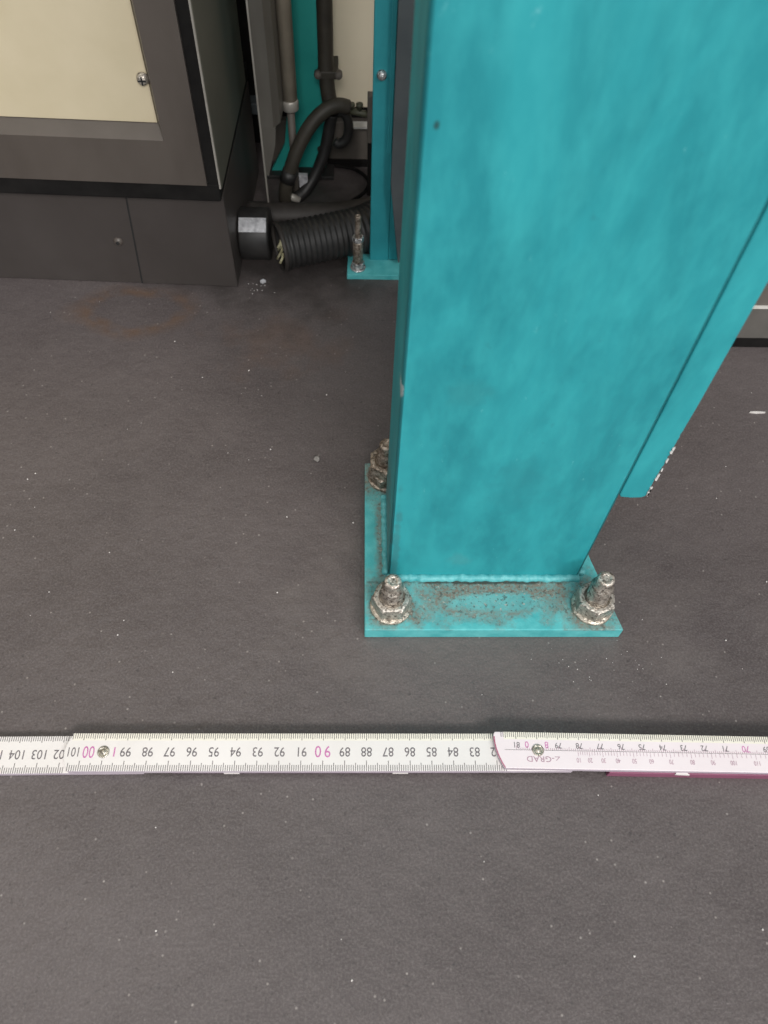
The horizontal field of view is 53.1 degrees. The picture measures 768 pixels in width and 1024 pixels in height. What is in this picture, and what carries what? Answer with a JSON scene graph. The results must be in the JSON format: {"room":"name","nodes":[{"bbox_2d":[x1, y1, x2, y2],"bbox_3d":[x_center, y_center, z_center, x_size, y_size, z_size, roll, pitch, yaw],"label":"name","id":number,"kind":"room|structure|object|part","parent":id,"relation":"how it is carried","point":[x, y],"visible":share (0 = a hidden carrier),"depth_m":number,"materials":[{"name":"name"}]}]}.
{"room":"industrial hall","nodes":[
{"label":"industrial hall","id":0,"kind":"room"},
{"bbox_2d":[0,143,767,1023],"bbox_3d":[-0.016,-0.044,0.483,3.200,0.050,3.000,0,57,-2],"label":"floor","id":1,"kind":"structure","parent":0,"point":[250,886],"depth_m":0.37,"materials":[{"name":"grey concrete"}]},
{"bbox_2d":[0,0,258,285],"bbox_3d":[-0.540,-0.517,0.085,0.923,1.100,0.140,2,57,-1],"label":"base cabinet","id":2,"kind":"object","parent":1,"relation":"on","point":[128,147],"visible":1,"depth_m":0.43,"materials":[{"name":"grey metal"}]},
{"bbox_3d":[-0.546,-0.486,0.026,0.871,0.936,0.006,2,57,-1],"label":"inset panel","id":3,"kind":"part","parent":2,"relation":"part of","materials":[{"name":"beige paint"}]},
{"bbox_3d":[-0.541,-0.539,0.050,0.918,1.017,0.138,2,57,-1],"label":"frame","id":4,"kind":"part","parent":2,"relation":"part of","materials":[{"name":"grey metal"}]},
{"bbox_3d":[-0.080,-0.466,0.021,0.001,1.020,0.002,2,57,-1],"label":"corner trim","id":5,"kind":"part","parent":2,"relation":"part of","materials":[{"name":"black metal"}]},
{"bbox_3d":[-0.079,-0.516,0.054,0.003,1.020,0.117,2,57,-1],"label":"panel","id":6,"kind":"part","parent":2,"relation":"part of","materials":[{"name":"grey metal"}]},
{"bbox_2d":[236,0,260,142],"bbox_3d":[-0.266,-0.770,0.200,0.374,1.200,0.382,0,57,-2],"label":"machine","id":7,"kind":"object","parent":1,"relation":"on","point":[241,4],"visible":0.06,"depth_m":0.56,"materials":[{"name":"metal"}]},
{"bbox_2d":[237,207,272,259],"bbox_3d":[-0.087,-0.190,0.525,0.020,0.034,0.034,0,57,-2],"label":"coupling","id":8,"kind":"object","parent":1,"relation":"on","point":[255,242],"visible":0.98,"depth_m":0.51,"materials":[{"name":"black metal"}]},
{"bbox_2d":[246,0,283,201],"bbox_3d":[-0.057,-0.492,0.146,0.010,1.000,0.035,21,59,11],"label":"sheet metal cover","id":9,"kind":"object","parent":1,"relation":"on","point":[261,14],"visible":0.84,"depth_m":0.47,"materials":[{"name":"grey metal"}]},
{"bbox_3d":[-0.067,-0.482,0.139,0.001,1.000,0.004,0,57,-2],"label":"edge trim","id":10,"kind":"part","parent":9,"relation":"part of","materials":[{"name":"grey metal"}]},
{"bbox_2d":[275,0,299,191],"bbox_3d":[-0.050,-0.504,0.154,0.011,1.000,0.011,0,57,-2],"label":"cable conduit","id":11,"kind":"object","parent":9,"relation":"attached to","point":[283,7],"visible":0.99,"depth_m":0.49,"materials":[{"name":"beige metal"}]},
{"bbox_2d":[267,0,333,179],"bbox_3d":[-0.048,-0.560,0.131,0.052,1.100,0.017,0,57,-2],"label":"post","id":12,"kind":"object","parent":1,"relation":"on","point":[304,20],"visible":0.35,"depth_m":0.54,"materials":[{"name":"teal metal"}]},
{"bbox_3d":[-0.065,-0.262,0.591,0.052,0.003,0.017,0,57,-2],"label":"foot plate","id":13,"kind":"part","parent":12,"relation":"part of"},
{"bbox_2d":[314,0,341,115],"bbox_3d":[-0.025,-0.510,0.186,0.019,0.845,0.029,0,57,-2],"label":"hose","id":14,"kind":"object","parent":12,"relation":"attached to","point":[327,71],"visible":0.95,"depth_m":0.50,"materials":[{"name":"black rubber"}]},
{"bbox_2d":[333,113,352,148],"bbox_3d":[-0.029,-0.269,0.538,0.015,0.032,0.009,0,57,-2],"label":"hose","id":15,"kind":"object","parent":14,"relation":"attached to","point":[339,143],"visible":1,"depth_m":0.54,"materials":[{"name":"black rubber"}]},
{"bbox_2d":[246,196,370,221],"bbox_3d":[-0.026,-0.219,0.555,0.147,0.018,0.031,-10,58,-8],"label":"duct","id":16,"kind":"object","parent":1,"relation":"on","point":[280,211],"visible":0.3,"depth_m":0.54,"materials":[{"name":"plastic"}]},
{"bbox_2d":[279,97,350,201],"bbox_3d":[-0.049,-0.251,0.538,0.055,0.071,0.013,-13,59,-10],"label":"hose","id":17,"kind":"object","parent":1,"relation":"on","point":[337,105],"visible":1,"depth_m":0.52,"materials":[{"name":"black rubber"}]},
{"bbox_2d":[291,115,337,201],"bbox_3d":[-0.054,-0.252,0.550,0.048,0.060,0.016,-33,64,-21],"label":"hose","id":18,"kind":"object","parent":17,"relation":"hanging from","point":[307,182],"visible":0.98,"depth_m":0.56,"materials":[{"name":"black rubber"}]},
{"bbox_2d":[271,199,370,271],"bbox_3d":[-0.011,-0.200,0.535,0.138,0.033,0.038,-22,61,-16],"label":"corrugated hose","id":19,"kind":"object","parent":1,"relation":"on","point":[319,238],"visible":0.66,"depth_m":0.51,"materials":[{"name":"plastic"}]},
{"bbox_2d":[272,0,373,166],"bbox_3d":[0.434,-0.738,0.204,1.025,1.200,0.351,0,57,-2],"label":"wall","id":20,"kind":"structure","parent":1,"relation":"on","point":[353,20],"depth_m":0.54,"materials":[{"name":"beige paint"}]},
{"bbox_2d":[334,164,366,199],"bbox_3d":[-0.026,-0.243,0.580,0.030,0.003,0.059,5,57,1],"label":"cable","id":21,"kind":"object","parent":1,"relation":"on","point":[360,172],"visible":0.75,"depth_m":0.59,"materials":[{"name":"black rubber"}]},
{"bbox_2d":[349,91,372,195],"bbox_3d":[-0.016,-0.268,0.552,0.019,0.078,0.030,0,57,-2],"label":"pipe rail","id":22,"kind":"object","parent":1,"relation":"on","point":[358,111],"visible":0.89,"depth_m":0.53,"materials":[{"name":"beige metal"}]},
{"bbox_3d":[-0.010,-0.261,0.567,0.004,0.046,0.025,0,57,-2],"label":"support leg","id":23,"kind":"part","parent":22,"relation":"part of","materials":[{"name":"metal"}]},
{"bbox_2d":[347,0,399,279],"bbox_3d":[0.030,-0.413,0.158,0.084,0.900,0.022,0,57,-2],"label":"post","id":24,"kind":"object","parent":1,"relation":"on","point":[382,263],"visible":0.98,"depth_m":0.47,"materials":[{"name":"teal metal"}]},
{"bbox_2d":[350,264,365,272],"bbox_3d":[-0.018,-0.168,0.528,0.011,0.001,0.011,0,57,-2],"label":"washer","id":25,"kind":"object","parent":24,"relation":"in","point":[354,268],"depth_m":0.53,"materials":[{"name":"metal"}]},
{"bbox_3d":[0.016,-0.170,0.534,0.084,0.004,0.022,0,57,-2],"label":"foot plate","id":26,"kind":"part","parent":24,"relation":"part of","materials":[{"name":"teal metal"}]},
{"bbox_2d":[391,0,414,262],"bbox_3d":[0.037,-0.415,0.155,0.043,0.892,0.004,0,57,-2],"label":"panel","id":27,"kind":"object","parent":24,"relation":"attached to","point":[405,22],"visible":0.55,"depth_m":0.44,"materials":[{"name":"metal"}]},
{"bbox_2d":[0,732,767,778],"bbox_3d":[-0.047,0.110,0.346,0.758,0.010,0.021,1,57,-2],"label":"folding rule","id":28,"kind":"object","parent":1,"relation":"on","point":[634,755],"visible":1,"depth_m":0.35,"materials":[{"name":"white paint"}]},
{"bbox_2d":[14,283,766,981],"bbox_3d":[0.008,0.015,0.416,0.474,0.001,0.414,0,57,-2],"label":"metal grit","id":29,"kind":"object","parent":1,"relation":"on","point":[248,283],"visible":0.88,"depth_m":0.39,"materials":[{"name":"silver metal"}]},
{"bbox_2d":[364,0,767,636],"bbox_3d":[0.071,-0.292,-0.068,0.128,1.150,0.102,0,57,-2],"label":"support post","id":30,"kind":"object","parent":1,"relation":"on","point":[584,248],"visible":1,"depth_m":0.24,"materials":[{"name":"teal metal"}]},
{"bbox_2d":[368,478,385,491],"bbox_3d":[0.001,-0.019,0.426,0.020,0.002,0.020,0,57,-2],"label":"washer","id":31,"kind":"object","parent":30,"relation":"in","point":[374,484],"depth_m":0.42,"materials":[{"name":"metal"}]},
{"bbox_2d":[370,601,411,624],"bbox_3d":[0.004,0.047,0.384,0.021,0.002,0.021,0,57,-2],"label":"washer","id":32,"kind":"object","parent":30,"relation":"in","point":[381,612],"depth_m":0.38,"materials":[{"name":"metal"}]},
{"bbox_3d":[0.054,0.018,0.410,0.128,0.009,0.102,0,57,-2],"label":"plate","id":33,"kind":"part","parent":30,"relation":"part of","materials":[{"name":"teal metal"}]},
{"bbox_2d":[571,592,612,625],"bbox_3d":[0.105,0.047,0.387,0.021,0.002,0.021,0,57,-2],"label":"washer","id":34,"kind":"object","parent":30,"relation":"in","point":[584,612],"depth_m":0.38,"materials":[{"name":"metal"}]},
{"bbox_3d":[0.126,-0.315,-0.098,0.012,1.071,0.042,0,57,-2],"label":"plate","id":35,"kind":"part","parent":30,"relation":"part of","materials":[{"name":"teal paint"}]},
{"bbox_2d":[731,282,767,346],"bbox_3d":[0.467,-0.346,0.309,0.550,0.600,0.186,0,57,-2],"label":"machine","id":36,"kind":"object","parent":1,"relation":"on","point":[754,332],"visible":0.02,"depth_m":0.49,"materials":[{"name":"beige metal"}]},
{"bbox_3d":[0.458,-0.196,0.543,0.550,0.026,0.185,0,57,-2],"label":"rail","id":37,"kind":"part","parent":36,"relation":"part of","materials":[{"name":"metal"}]},
{"bbox_2d":[749,411,764,413],"bbox_3d":[0.230,-0.061,0.473,0.010,0.001,0.002,0,57,-2],"label":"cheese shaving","id":38,"kind":"object","parent":1,"relation":"on","point":[754,412],"visible":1,"depth_m":0.47,"materials":[{"name":"metal"}]}
]}

